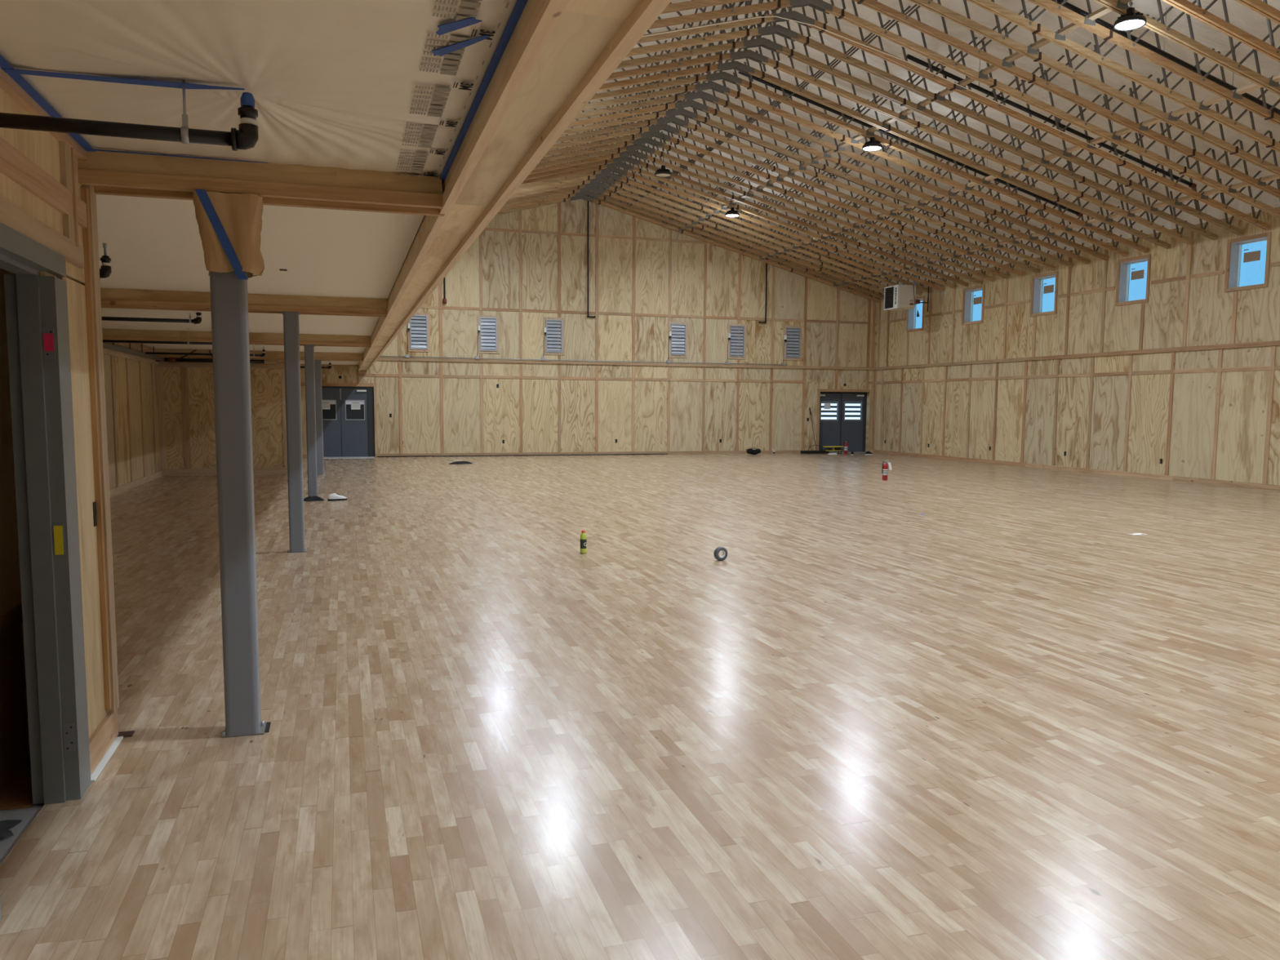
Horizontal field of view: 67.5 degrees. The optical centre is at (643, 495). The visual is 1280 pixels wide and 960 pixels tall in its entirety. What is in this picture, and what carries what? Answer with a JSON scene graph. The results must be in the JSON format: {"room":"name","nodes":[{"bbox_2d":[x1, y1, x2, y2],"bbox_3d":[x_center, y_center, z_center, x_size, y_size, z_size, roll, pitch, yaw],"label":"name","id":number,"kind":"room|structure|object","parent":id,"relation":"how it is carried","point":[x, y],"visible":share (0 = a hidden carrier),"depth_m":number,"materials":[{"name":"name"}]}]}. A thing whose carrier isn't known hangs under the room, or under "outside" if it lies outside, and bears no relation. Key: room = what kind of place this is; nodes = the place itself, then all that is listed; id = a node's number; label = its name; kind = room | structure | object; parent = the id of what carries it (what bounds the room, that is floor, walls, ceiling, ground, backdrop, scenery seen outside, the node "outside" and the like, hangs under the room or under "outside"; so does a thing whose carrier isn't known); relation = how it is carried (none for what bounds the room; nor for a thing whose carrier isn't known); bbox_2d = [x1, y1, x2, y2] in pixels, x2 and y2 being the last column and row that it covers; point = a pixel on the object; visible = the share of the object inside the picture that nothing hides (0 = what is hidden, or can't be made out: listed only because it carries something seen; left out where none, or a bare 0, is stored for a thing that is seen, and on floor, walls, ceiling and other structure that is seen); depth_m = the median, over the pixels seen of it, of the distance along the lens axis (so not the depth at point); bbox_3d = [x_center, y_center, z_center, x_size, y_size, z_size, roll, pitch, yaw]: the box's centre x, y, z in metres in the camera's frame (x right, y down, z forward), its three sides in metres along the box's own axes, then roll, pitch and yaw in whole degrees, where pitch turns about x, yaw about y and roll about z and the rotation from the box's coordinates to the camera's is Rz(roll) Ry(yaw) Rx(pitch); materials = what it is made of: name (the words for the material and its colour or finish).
{"room":"community hall","nodes":[
{"label":"community hall","id":0,"kind":"room"},
{"bbox_2d":[0,267,30,751],"bbox_3d":[-3.866,-0.164,4.010,2.580,2.735,0.100,-1,6,-17],"label":"door","id":1,"kind":"structure","parent":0,"point":[10,573],"depth_m":4.30,"materials":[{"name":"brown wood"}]},
{"bbox_2d":[0,66,119,775],"bbox_3d":[-0.484,0.439,-2.184,0.155,2.723,14.060,-1,6,-17],"label":"wall","id":2,"kind":"structure","parent":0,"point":[42,198],"depth_m":4.17,"materials":[{"name":"brown wood"}]},
{"bbox_2d":[0,222,91,921],"bbox_3d":[-2.213,0.190,3.308,0.170,2.185,1.292,-1,6,-17],"label":"door frame","id":3,"kind":"structure","parent":2,"relation":"attached to","point":[37,316],"depth_m":3.77,"materials":[{"name":"grey paint"}]},
{"bbox_2d":[102,342,162,497],"bbox_3d":[-6.783,-2.394,8.604,0.250,6.272,38.840,-1,6,-17],"label":"wall","id":4,"kind":"structure","parent":0,"point":[131,386],"depth_m":17.98,"materials":[{"name":"brown wood"}]},
{"bbox_2d":[155,357,287,475],"bbox_3d":[-9.241,-1.819,21.141,2.610,2.735,0.180,-1,6,-17],"label":"wall","id":5,"kind":"structure","parent":0,"point":[185,390],"depth_m":20.98,"materials":[{"name":"brown wood"}]},
{"bbox_2d":[96,0,517,364],"bbox_3d":[-4.671,-2.217,9.286,4.280,0.350,38.840,-1,6,-17],"label":"ceiling","id":6,"kind":"structure","parent":0,"point":[153,243],"depth_m":7.50,"materials":[{"name":"white paint"}]},
{"bbox_2d":[99,243,111,279],"bbox_3d":[-4.675,-1.621,6.373,2.028,0.268,0.076,-1,6,-17],"label":"pipe","id":7,"kind":"object","parent":6,"relation":"hanging from","point":[105,271],"visible":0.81,"depth_m":6.65,"materials":[{"name":"metal"}]},
{"bbox_2d":[0,80,258,151],"bbox_3d":[-1.777,-1.325,3.261,0.870,0.233,0.076,-1,6,-17],"label":"pipe","id":8,"kind":"object","parent":6,"relation":"attached to","point":[245,138],"visible":0.98,"depth_m":3.28,"materials":[{"name":"metal"}]},
{"bbox_2d":[102,342,164,361],"bbox_3d":[-7.568,-2.172,11.990,0.087,0.268,17.500,-1,6,-17],"label":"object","id":9,"kind":"object","parent":6,"relation":"hanging from","point":[105,345],"visible":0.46,"depth_m":17.17,"materials":[{"name":"black metal"}]},
{"bbox_2d":[101,312,201,324],"bbox_3d":[-6.482,-2.227,11.852,1.873,0.158,0.076,-1,6,-17],"label":"pipe","id":10,"kind":"object","parent":6,"relation":"attached to","point":[197,320],"visible":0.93,"depth_m":11.96,"materials":[{"name":"metal"}]},
{"bbox_2d":[102,328,212,344],"bbox_3d":[-7.254,-2.407,14.434,1.948,0.257,0.064,-1,6,-17],"label":"pipe","id":11,"kind":"object","parent":6,"relation":"hanging from","point":[104,340],"visible":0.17,"depth_m":14.41,"materials":[{"name":"metal"}]},
{"bbox_2d":[145,346,265,356],"bbox_3d":[-8.454,-2.818,18.544,2.128,0.227,0.064,-1,6,-17],"label":"pipe","id":12,"kind":"object","parent":6,"relation":"hanging from","point":[263,354],"visible":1,"depth_m":18.45,"materials":[{"name":"metal"}]},
{"bbox_2d":[155,349,264,363],"bbox_3d":[-9.339,-3.005,20.681,2.160,0.277,0.113,-1,6,-17],"label":"pipe","id":13,"kind":"object","parent":6,"relation":"hanging from","point":[169,359],"visible":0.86,"depth_m":20.57,"materials":[{"name":"metal"}]},
{"bbox_2d":[0,0,516,177],"bbox_3d":[-1.092,-1.346,2.450,1.535,0.022,4.355,-1,6,-17],"label":"film","id":14,"kind":"object","parent":6,"relation":"attached to","point":[347,84],"visible":0.91,"depth_m":3.17,"materials":[{"name":"white"}]},
{"bbox_2d":[0,54,95,151],"bbox_3d":[-1.845,-1.332,2.370,0.038,0.002,3.850,-1,6,-17],"label":"tape","id":15,"kind":"object","parent":14,"relation":"attached to","point":[18,78],"visible":0.77,"depth_m":3.46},
{"bbox_2d":[0,67,244,89],"bbox_3d":[-1.759,-1.414,3.266,0.752,0.002,0.062,-1,6,-16],"label":"tape","id":16,"kind":"object","parent":14,"relation":"attached to","point":[109,79],"visible":1,"depth_m":3.26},
{"bbox_2d":[93,149,267,163],"bbox_3d":[-2.080,-1.522,4.298,0.740,0.002,0.024,-1,6,-17],"label":"tape","id":17,"kind":"object","parent":14,"relation":"attached to","point":[94,149],"visible":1,"depth_m":4.28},
{"bbox_2d":[435,17,482,35],"bbox_3d":[-0.547,-1.360,2.772,0.183,0.002,0.050,4,7,36],"label":"tape","id":18,"kind":"object","parent":14,"relation":"attached to","point":[450,27],"visible":1,"depth_m":2.77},
{"bbox_2d":[431,35,488,56],"bbox_3d":[-0.564,-1.375,2.924,0.264,0.002,0.045,5,7,41],"label":"tape","id":19,"kind":"object","parent":14,"relation":"attached to","point":[444,51],"visible":1,"depth_m":2.94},
{"bbox_2d":[300,168,878,457],"bbox_3d":[-2.205,-5.931,30.280,21.667,9.300,0.350,-1,6,-17],"label":"wall","id":20,"kind":"structure","parent":0,"point":[525,267],"depth_m":30.60,"materials":[{"name":"brown wood"}]},
{"bbox_2d":[321,386,375,457],"bbox_3d":[-8.959,-2.189,28.453,1.885,2.100,0.190,-1,6,-17],"label":"door","id":21,"kind":"structure","parent":20,"relation":"in","point":[348,411],"depth_m":28.50,"materials":[{"name":"paint"}]},
{"bbox_2d":[407,312,430,352],"bbox_3d":[-6.758,-4.867,28.813,0.691,1.246,0.210,-1,6,-17],"label":"shutter","id":22,"kind":"object","parent":20,"relation":"attached to","point":[419,326],"visible":0.95,"depth_m":28.79,"materials":[{"name":"metal"}]},
{"bbox_2d":[476,315,499,355],"bbox_3d":[-4.769,-4.912,29.434,0.691,1.246,0.210,-1,6,-17],"label":"shutter","id":23,"kind":"object","parent":20,"relation":"attached to","point":[491,326],"visible":1,"depth_m":29.41,"materials":[{"name":"metal"}]},
{"bbox_2d":[358,0,671,371],"bbox_3d":[-2.512,-2.205,9.966,0.265,0.602,38.838,-1,6,-17],"label":"beam","id":24,"kind":"structure","parent":20,"relation":"attached to","point":[558,54],"depth_m":3.25,"materials":[{"name":"brown wood"}]},
{"bbox_2d":[440,0,528,184],"bbox_3d":[-0.384,-1.362,2.790,0.043,0.002,4.180,-1,6,-17],"label":"tape","id":25,"kind":"object","parent":24,"relation":"attached to","point":[520,5],"visible":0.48,"depth_m":3.20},
{"bbox_2d":[542,316,564,357],"bbox_3d":[-2.806,-4.956,30.048,0.691,1.246,0.210,-1,6,-17],"label":"shutter","id":26,"kind":"object","parent":20,"relation":"attached to","point":[551,340],"visible":1,"depth_m":30.02,"materials":[{"name":"metal"}]},
{"bbox_2d":[379,354,785,365],"bbox_3d":[-1.646,-4.305,30.416,13.485,0.087,0.076,-1,6,-17],"label":"trim board","id":27,"kind":"object","parent":20,"relation":"attached to","point":[406,355],"visible":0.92,"depth_m":30.24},
{"bbox_2d":[667,321,688,359],"bbox_3d":[1.127,-5.045,31.277,0.691,1.246,0.210,-1,6,-17],"label":"shutter","id":28,"kind":"object","parent":20,"relation":"attached to","point":[677,331],"visible":1,"depth_m":31.25,"materials":[{"name":"metal"}]},
{"bbox_2d":[726,323,746,361],"bbox_3d":[3.101,-5.090,31.894,0.691,1.246,0.210,-1,6,-17],"label":"shutter","id":29,"kind":"object","parent":20,"relation":"attached to","point":[732,328],"visible":1,"depth_m":31.86,"materials":[{"name":"metal"}]},
{"bbox_2d":[782,325,801,362],"bbox_3d":[5.052,-5.134,32.504,0.691,1.246,0.210,-1,6,-17],"label":"shutter","id":30,"kind":"object","parent":20,"relation":"attached to","point":[792,348],"visible":1,"depth_m":32.47,"materials":[{"name":"metal"}]},
{"bbox_2d":[818,391,866,453],"bbox_3d":[6.963,-2.564,33.501,1.940,2.115,0.330,-1,6,-17],"label":"door","id":31,"kind":"structure","parent":20,"relation":"in","point":[832,433],"depth_m":33.57,"materials":[{"name":"paint"}]},
{"bbox_2d":[0,452,1279,959],"bbox_3d":[3.608,0.527,12.314,22.167,0.100,39.140,-1,6,-17],"label":"floor","id":32,"kind":"structure","parent":0,"point":[937,708],"depth_m":4.85,"materials":[{"name":"brown wood"}]},
{"bbox_2d":[0,819,22,837],"bbox_3d":[-2.513,1.260,3.574,0.320,0.012,0.160,-1,6,-17],"label":"wrapper","id":33,"kind":"object","parent":32,"relation":"on","point":[4,824],"visible":1,"depth_m":3.64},
{"bbox_2d":[0,754,33,810],"bbox_3d":[-3.394,1.234,3.873,1.780,0.007,0.640,-1,6,-17],"label":"cardboard sheet","id":34,"kind":"object","parent":32,"relation":"on","point":[16,793],"visible":0.4,"depth_m":3.98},
{"bbox_2d":[90,736,123,782],"bbox_3d":[-2.432,1.185,4.329,0.040,0.008,0.560,-1,6,-17],"label":"strip","id":35,"kind":"object","parent":32,"relation":"on","point":[101,765],"visible":0.64,"depth_m":4.31,"materials":[{"name":"white plastic"}]},
{"bbox_2d":[209,192,266,737],"bbox_3d":[-1.951,-0.120,4.593,0.190,2.562,0.183,-1,6,-17],"label":"steel column","id":36,"kind":"structure","parent":32,"relation":"on","point":[228,293],"depth_m":4.53,"materials":[{"name":"metal"}]},
{"bbox_2d":[192,188,264,279],"bbox_3d":[-1.932,-1.201,4.479,0.309,0.388,0.234,-1,6,-17],"label":"wrap","id":37,"kind":"object","parent":36,"relation":"attached to","point":[230,224],"visible":0.98,"depth_m":4.39,"materials":[{"name":"paper"}]},
{"bbox_2d":[77,149,444,216],"bbox_3d":[-1.752,-1.479,4.517,1.615,0.182,0.190,-1,6,-17],"label":"cross beam","id":38,"kind":"structure","parent":36,"relation":"on","point":[110,173],"depth_m":4.45,"materials":[{"name":"brown wood"}]},
{"bbox_2d":[281,311,306,552],"bbox_3d":[-3.748,-0.671,10.301,0.190,2.562,0.183,-1,6,-17],"label":"steel column","id":39,"kind":"structure","parent":32,"relation":"on","point":[291,319],"depth_m":10.22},
{"bbox_2d":[100,288,386,317],"bbox_3d":[-4.834,-2.002,9.824,4.260,0.182,0.190,-1,6,-17],"label":"cross beam","id":40,"kind":"structure","parent":39,"relation":"on","point":[112,298],"depth_m":10.00,"materials":[{"name":"brown wood"}]},
{"bbox_2d":[303,344,317,496],"bbox_3d":[-5.541,-1.222,16.000,0.190,2.562,0.183,-1,6,-17],"label":"steel column","id":41,"kind":"structure","parent":32,"relation":"on","point":[309,371],"depth_m":15.92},
{"bbox_2d":[102,328,370,346],"bbox_3d":[-6.627,-2.553,15.523,4.260,0.182,0.190,-1,6,-17],"label":"cross beam","id":42,"kind":"structure","parent":41,"relation":"on","point":[271,339],"depth_m":15.52,"materials":[{"name":"brown wood"}]},
{"bbox_2d":[314,360,324,474],"bbox_3d":[-7.287,-1.758,21.547,0.190,2.562,0.183,-1,6,-17],"label":"steel column","id":43,"kind":"structure","parent":32,"relation":"on","point":[317,363],"depth_m":21.47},
{"bbox_2d":[155,348,363,361],"bbox_3d":[-8.373,-3.089,21.070,4.260,0.182,0.190,-1,6,-17],"label":"cross beam","id":44,"kind":"structure","parent":43,"relation":"on","point":[269,355],"depth_m":21.08,"materials":[{"name":"brown wood"}]},
{"bbox_2d":[377,453,667,457],"bbox_3d":[-3.578,-1.266,30.104,9.220,0.024,0.044,-1,6,-17],"label":"hose","id":45,"kind":"object","parent":32,"relation":"on","point":[605,454],"visible":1,"depth_m":30.03,"materials":[{"name":"black plastic"}]},
{"bbox_2d":[537,0,1279,271],"bbox_3d":[3.658,-7.161,11.429,21.667,3.225,38.840,-1,6,-17],"label":"ceiling","id":46,"kind":"structure","parent":0,"point":[1241,16],"depth_m":19.08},
{"bbox_2d":[495,173,880,302],"bbox_3d":[-1.906,-8.402,29.804,21.203,3.926,0.124,-1,6,-17],"label":"roof truss","id":47,"kind":"object","parent":46,"relation":"attached to","point":[584,197],"visible":0.42,"depth_m":30.93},
{"bbox_2d":[498,173,884,299],"bbox_3d":[-1.724,-8.347,29.225,21.203,3.926,0.124,-1,6,-17],"label":"roof truss","id":48,"kind":"object","parent":46,"relation":"attached to","point":[588,193],"visible":0.45,"depth_m":30.31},
{"bbox_2d":[502,152,890,293],"bbox_3d":[-1.542,-8.291,28.646,21.203,3.926,0.124,-1,6,-17],"label":"roof truss","id":49,"kind":"object","parent":46,"relation":"attached to","point":[592,188],"visible":0.41,"depth_m":29.65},
{"bbox_2d":[505,146,904,288],"bbox_3d":[-1.359,-8.235,28.067,21.203,3.926,0.124,-1,6,-17],"label":"roof truss","id":50,"kind":"object","parent":46,"relation":"attached to","point":[599,184],"visible":0.33,"depth_m":29.06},
{"bbox_2d":[509,147,921,295],"bbox_3d":[-1.177,-8.179,27.488,21.203,3.926,0.124,-1,6,-17],"label":"roof truss","id":51,"kind":"object","parent":46,"relation":"attached to","point":[604,180],"visible":0.42,"depth_m":28.48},
{"bbox_2d":[512,139,932,293],"bbox_3d":[-0.995,-8.123,26.909,21.203,3.926,0.124,-1,6,-17],"label":"roof truss","id":52,"kind":"object","parent":46,"relation":"attached to","point":[610,175],"visible":0.5,"depth_m":27.97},
{"bbox_2d":[884,275,929,311],"bbox_3d":[8.257,-6.282,29.754,1.261,1.100,0.818,-1,6,-17],"label":"heater","id":53,"kind":"object","parent":52,"relation":"hanging from","point":[901,297],"visible":1,"depth_m":29.39,"materials":[{"name":"metal"}]},
{"bbox_2d":[884,286,893,308],"bbox_3d":[7.658,-6.131,29.711,0.020,0.640,0.510,-1,6,-17],"label":"grille","id":54,"kind":"object","parent":53,"relation":"attached to","point":[889,291],"depth_m":29.72,"materials":[{"name":"black metal"}]},
{"bbox_2d":[516,132,943,290],"bbox_3d":[-0.813,-8.067,26.329,21.203,3.926,0.124,-1,6,-17],"label":"roof truss","id":55,"kind":"object","parent":46,"relation":"attached to","point":[615,170],"visible":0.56,"depth_m":27.44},
{"bbox_2d":[520,124,955,288],"bbox_3d":[-0.631,-8.011,25.750,21.203,3.926,0.124,-1,6,-17],"label":"roof truss","id":56,"kind":"object","parent":46,"relation":"attached to","point":[623,165],"visible":0.53,"depth_m":26.80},
{"bbox_2d":[524,120,968,286],"bbox_3d":[-0.448,-7.955,25.171,21.203,3.926,0.124,-1,6,-17],"label":"roof truss","id":57,"kind":"object","parent":46,"relation":"attached to","point":[628,159],"visible":0.48,"depth_m":26.27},
{"bbox_2d":[528,115,981,284],"bbox_3d":[-0.266,-7.899,24.592,21.203,3.926,0.124,-1,6,-17],"label":"roof truss","id":58,"kind":"object","parent":46,"relation":"attached to","point":[635,153],"visible":0.42,"depth_m":25.64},
{"bbox_2d":[533,107,995,281],"bbox_3d":[-0.084,-7.843,24.013,21.203,3.926,0.124,-1,6,-17],"label":"roof truss","id":59,"kind":"object","parent":46,"relation":"attached to","point":[643,148],"visible":0.51,"depth_m":25.06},
{"bbox_2d":[538,99,1009,279],"bbox_3d":[0.098,-7.787,23.434,21.203,3.926,0.124,-1,6,-17],"label":"roof truss","id":60,"kind":"object","parent":46,"relation":"attached to","point":[646,140],"visible":0.52,"depth_m":24.46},
{"bbox_2d":[543,93,1024,275],"bbox_3d":[0.280,-7.731,22.855,21.203,3.926,0.124,-1,6,-17],"label":"roof truss","id":61,"kind":"object","parent":46,"relation":"attached to","point":[656,134],"visible":0.5,"depth_m":23.89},
{"bbox_2d":[654,158,671,177],"bbox_3d":[0.480,-8.108,22.792,0.410,0.960,0.410,-1,6,-17],"label":"light","id":62,"kind":"object","parent":61,"relation":"hanging from","point":[663,172],"visible":1,"depth_m":22.75,"materials":[{"name":"black plastic"}]},
{"bbox_2d":[549,81,1039,273],"bbox_3d":[0.463,-7.675,22.276,21.203,3.926,0.124,-1,6,-17],"label":"roof truss","id":63,"kind":"object","parent":46,"relation":"attached to","point":[665,127],"visible":0.43,"depth_m":23.30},
{"bbox_2d":[555,73,1055,270],"bbox_3d":[0.645,-7.619,21.697,21.203,3.926,0.124,-1,6,-17],"label":"roof truss","id":64,"kind":"object","parent":46,"relation":"attached to","point":[672,119],"visible":0.48,"depth_m":22.70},
{"bbox_2d":[561,69,1072,266],"bbox_3d":[0.827,-7.563,21.118,21.203,3.926,0.124,-1,6,-17],"label":"roof truss","id":65,"kind":"object","parent":46,"relation":"attached to","point":[682,112],"visible":0.45,"depth_m":22.11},
{"bbox_2d":[567,58,1090,263],"bbox_3d":[1.009,-7.507,20.539,21.203,3.926,0.124,-1,6,-17],"label":"roof truss","id":66,"kind":"object","parent":46,"relation":"attached to","point":[692,104],"visible":0.54,"depth_m":21.54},
{"bbox_2d":[758,74,1279,257],"bbox_3d":[7.124,-6.896,21.491,0.102,0.079,21.806,-1,6,-17],"label":"board","id":67,"kind":"object","parent":66,"relation":"attached to","point":[1276,78],"visible":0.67,"depth_m":17.55,"materials":[{"name":"brown wood"}]},
{"bbox_2d":[573,44,1109,260],"bbox_3d":[1.192,-7.451,19.960,21.203,3.926,0.124,-1,6,-17],"label":"roof truss","id":68,"kind":"object","parent":46,"relation":"attached to","point":[702,95],"visible":0.51,"depth_m":20.91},
{"bbox_2d":[697,108,995,239],"bbox_3d":[5.041,-7.819,23.346,8.500,2.582,0.093,-1,6,-17],"label":"pipe","id":69,"kind":"object","parent":46,"relation":"hanging from","point":[747,108],"visible":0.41,"depth_m":23.30,"materials":[{"name":"metal"}]},
{"bbox_2d":[581,32,1128,257],"bbox_3d":[1.374,-7.395,19.381,21.203,3.926,0.124,-1,6,-17],"label":"roof truss","id":70,"kind":"object","parent":46,"relation":"attached to","point":[713,86],"visible":0.44,"depth_m":20.27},
{"bbox_2d":[589,21,1149,253],"bbox_3d":[1.556,-7.339,18.802,21.203,3.926,0.124,-1,6,-17],"label":"roof truss","id":71,"kind":"object","parent":46,"relation":"attached to","point":[725,76],"visible":0.48,"depth_m":19.73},
{"bbox_2d":[862,137,882,151],"bbox_3d":[4.732,-7.325,19.773,0.410,0.327,0.410,-1,6,-17],"label":"light","id":72,"kind":"object","parent":71,"relation":"hanging from","point":[872,145],"visible":1,"depth_m":19.71,"materials":[{"name":"black plastic"}]},
{"bbox_2d":[597,16,1171,248],"bbox_3d":[1.738,-7.283,18.223,21.203,3.926,0.124,-1,6,-17],"label":"roof truss","id":73,"kind":"object","parent":46,"relation":"attached to","point":[736,65],"visible":0.51,"depth_m":19.18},
{"bbox_2d":[606,0,1194,244],"bbox_3d":[1.920,-7.227,17.644,21.203,3.926,0.124,-1,6,-17],"label":"roof truss","id":74,"kind":"object","parent":46,"relation":"attached to","point":[753,55],"visible":0.53,"depth_m":18.57,"materials":[{"name":"wood"}]},
{"bbox_2d":[737,71,1083,217],"bbox_3d":[5.952,-7.539,20.451,8.500,2.582,0.093,-1,6,-17],"label":"pipe","id":75,"kind":"object","parent":46,"relation":"hanging from","point":[766,82],"visible":0.72,"depth_m":20.33,"materials":[{"name":"metal"}]},
{"bbox_2d":[615,0,1217,239],"bbox_3d":[2.103,-7.171,17.065,21.203,3.926,0.124,-1,6,-17],"label":"roof truss","id":76,"kind":"object","parent":46,"relation":"attached to","point":[764,42],"visible":0.53,"depth_m":17.97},
{"bbox_2d":[832,174,1279,284],"bbox_3d":[9.743,-6.228,22.380,0.102,0.079,21.806,-1,6,-17],"label":"board","id":77,"kind":"object","parent":76,"relation":"attached to","point":[1268,178],"visible":0.56,"depth_m":20.68,"materials":[{"name":"brown wood"}]},
{"bbox_2d":[625,0,1244,235],"bbox_3d":[2.285,-7.115,16.486,21.203,3.926,0.124,-1,6,-17],"label":"roof truss","id":78,"kind":"object","parent":46,"relation":"attached to","point":[778,29],"visible":0.42,"depth_m":17.41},
{"bbox_2d":[636,0,1271,230],"bbox_3d":[2.467,-7.059,15.907,21.203,3.926,0.124,-1,6,-17],"label":"roof truss","id":79,"kind":"object","parent":46,"relation":"attached to","point":[791,15],"visible":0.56,"depth_m":16.97,"materials":[{"name":"wood"}]},
{"bbox_2d":[641,15,1161,177],"bbox_3d":[3.776,-6.905,16.255,12.804,1.950,0.016,-1,6,-17],"label":"cable","id":80,"kind":"object","parent":79,"relation":"attached to","point":[774,15],"visible":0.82,"depth_m":16.38,"materials":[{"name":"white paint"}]},
{"bbox_2d":[648,0,1279,218],"bbox_3d":[2.649,-7.003,15.328,21.203,3.926,0.124,-1,6,-17],"label":"roof truss","id":81,"kind":"object","parent":46,"relation":"attached to","point":[820,5],"visible":0.52,"depth_m":16.31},
{"bbox_2d":[661,0,1279,198],"bbox_3d":[2.831,-6.947,14.749,21.203,3.926,0.124,-1,6,-17],"label":"roof truss","id":82,"kind":"object","parent":46,"relation":"attached to","point":[906,20],"visible":0.48,"depth_m":15.98,"materials":[{"name":"wood"}]},
{"bbox_2d":[906,53,1196,188],"bbox_3d":[7.768,-7.029,17.862,6.600,2.078,0.093,-1,6,-17],"label":"pipe","id":83,"kind":"object","parent":46,"relation":"hanging from","point":[1193,185],"visible":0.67,"depth_m":17.75,"materials":[{"name":"metal"}]},
{"bbox_2d":[908,0,1279,176],"bbox_3d":[3.014,-6.891,14.170,21.203,3.926,0.124,-1,6,-17],"label":"roof truss","id":84,"kind":"object","parent":46,"relation":"attached to","point":[930,5],"visible":0.48,"depth_m":15.57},
{"bbox_2d":[966,0,1279,152],"bbox_3d":[3.196,-6.835,13.591,21.203,3.926,0.124,-1,6,-17],"label":"roof truss","id":85,"kind":"object","parent":46,"relation":"attached to","point":[1036,28],"visible":0.49,"depth_m":14.96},
{"bbox_2d":[1027,0,1279,125],"bbox_3d":[3.378,-6.779,13.012,21.203,3.926,0.124,-1,6,-17],"label":"roof truss","id":86,"kind":"object","parent":46,"relation":"attached to","point":[1091,25],"visible":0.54,"depth_m":14.41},
{"bbox_2d":[1051,0,1279,115],"bbox_3d":[7.774,-6.980,14.660,8.500,2.582,0.093,-1,6,-17],"label":"pipe","id":87,"kind":"object","parent":46,"relation":"hanging from","point":[1067,5],"visible":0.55,"depth_m":14.74,"materials":[{"name":"metal"}]},
{"bbox_2d":[1093,0,1279,96],"bbox_3d":[3.560,-6.724,12.433,21.203,3.926,0.124,-1,6,-17],"label":"roof truss","id":88,"kind":"object","parent":46,"relation":"attached to","point":[1116,6],"visible":0.52,"depth_m":13.87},
{"bbox_2d":[1161,0,1279,62],"bbox_3d":[3.742,-6.668,11.854,21.203,3.926,0.124,-1,6,-17],"label":"roof truss","id":89,"kind":"object","parent":46,"relation":"attached to","point":[1188,7],"visible":0.84,"depth_m":13.21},
{"bbox_2d":[1235,0,1279,24],"bbox_3d":[3.925,-6.612,11.275,21.203,3.926,0.124,-1,6,-17],"label":"roof truss","id":90,"kind":"object","parent":46,"relation":"attached to","point":[1259,6],"visible":1,"depth_m":12.60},
{"bbox_3d":[4.289,-6.500,10.117,21.203,3.926,0.124,-1,6,-17],"label":"roof truss","id":91,"kind":"object","parent":46,"relation":"attached to","visible":0},
{"bbox_2d":[677,0,1132,229],"bbox_3d":[4.409,-7.588,20.570,0.102,0.079,21.806,-1,6,-17],"label":"board","id":92,"kind":"object","parent":91,"relation":"attached to","point":[1104,10],"visible":0.56,"depth_m":16.60,"materials":[{"name":"brown wood"}]},
{"bbox_2d":[1113,0,1146,31],"bbox_3d":[6.767,-6.700,13.305,0.410,0.327,0.410,-1,6,-17],"label":"light","id":93,"kind":"object","parent":92,"relation":"hanging from","point":[1131,20],"visible":1,"depth_m":13.26,"materials":[{"name":"black plastic"}]},
{"bbox_2d":[1117,11,1143,18],"bbox_3d":[6.767,-6.637,13.311,0.331,0.079,0.331,-1,6,-17],"label":"housing","id":94,"kind":"object","parent":93,"relation":"in","point":[1130,15],"depth_m":13.17,"materials":[{"name":"black metal"}]},
{"bbox_2d":[873,206,1279,490],"bbox_3d":[14.082,-2.542,15.156,0.350,5.620,38.840,-1,6,-17],"label":"wall","id":95,"kind":"structure","parent":0,"point":[1186,375],"depth_m":23.56,"materials":[{"name":"brown wood"}]},
{"bbox_2d":[907,297,923,329],"bbox_3d":[8.983,-5.903,31.224,0.243,0.950,0.850,-1,6,-17],"label":"window","id":96,"kind":"structure","parent":95,"relation":"in","point":[911,319],"depth_m":31.61,"materials":[{"name":"white plastic"}]},
{"bbox_2d":[964,287,982,322],"bbox_3d":[9.883,-5.627,28.365,0.243,0.950,0.850,-1,6,-17],"label":"window","id":97,"kind":"structure","parent":95,"relation":"in","point":[968,294],"depth_m":28.73,"materials":[{"name":"white plastic"}]},
{"bbox_2d":[1032,274,1055,313],"bbox_3d":[10.782,-5.351,25.506,0.243,0.950,0.850,-1,6,-17],"label":"window","id":98,"kind":"structure","parent":95,"relation":"in","point":[1037,288],"depth_m":25.87,"materials":[{"name":"glass"}]},
{"bbox_2d":[1118,257,1147,302],"bbox_3d":[11.682,-5.074,22.646,0.243,0.950,0.850,-1,6,-17],"label":"window","id":99,"kind":"structure","parent":95,"relation":"in","point":[1124,266],"depth_m":23.01,"materials":[{"name":"glass"}]},
{"bbox_2d":[1228,235,1267,288],"bbox_3d":[12.582,-4.798,19.788,0.243,0.950,0.850,-1,6,-17],"label":"window","id":100,"kind":"structure","parent":95,"relation":"in","point":[1235,253],"depth_m":20.14,"materials":[{"name":"glass"}]},
{"bbox_2d":[878,179,1279,289],"bbox_3d":[14.123,-5.728,14.861,0.310,0.780,38.840,-1,6,-17],"label":"roof truss","id":101,"kind":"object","parent":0,"point":[1264,197],"depth_m":22.45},
{"label":"outside","id":102,"kind":"structure","parent":0,"visible":0},
{"bbox_2d":[821,402,860,420],"bbox_3d":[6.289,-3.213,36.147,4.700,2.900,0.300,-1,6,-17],"label":"window","id":103,"kind":"structure","parent":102,"point":[852,410],"depth_m":36.49,"materials":[{"name":"white"}]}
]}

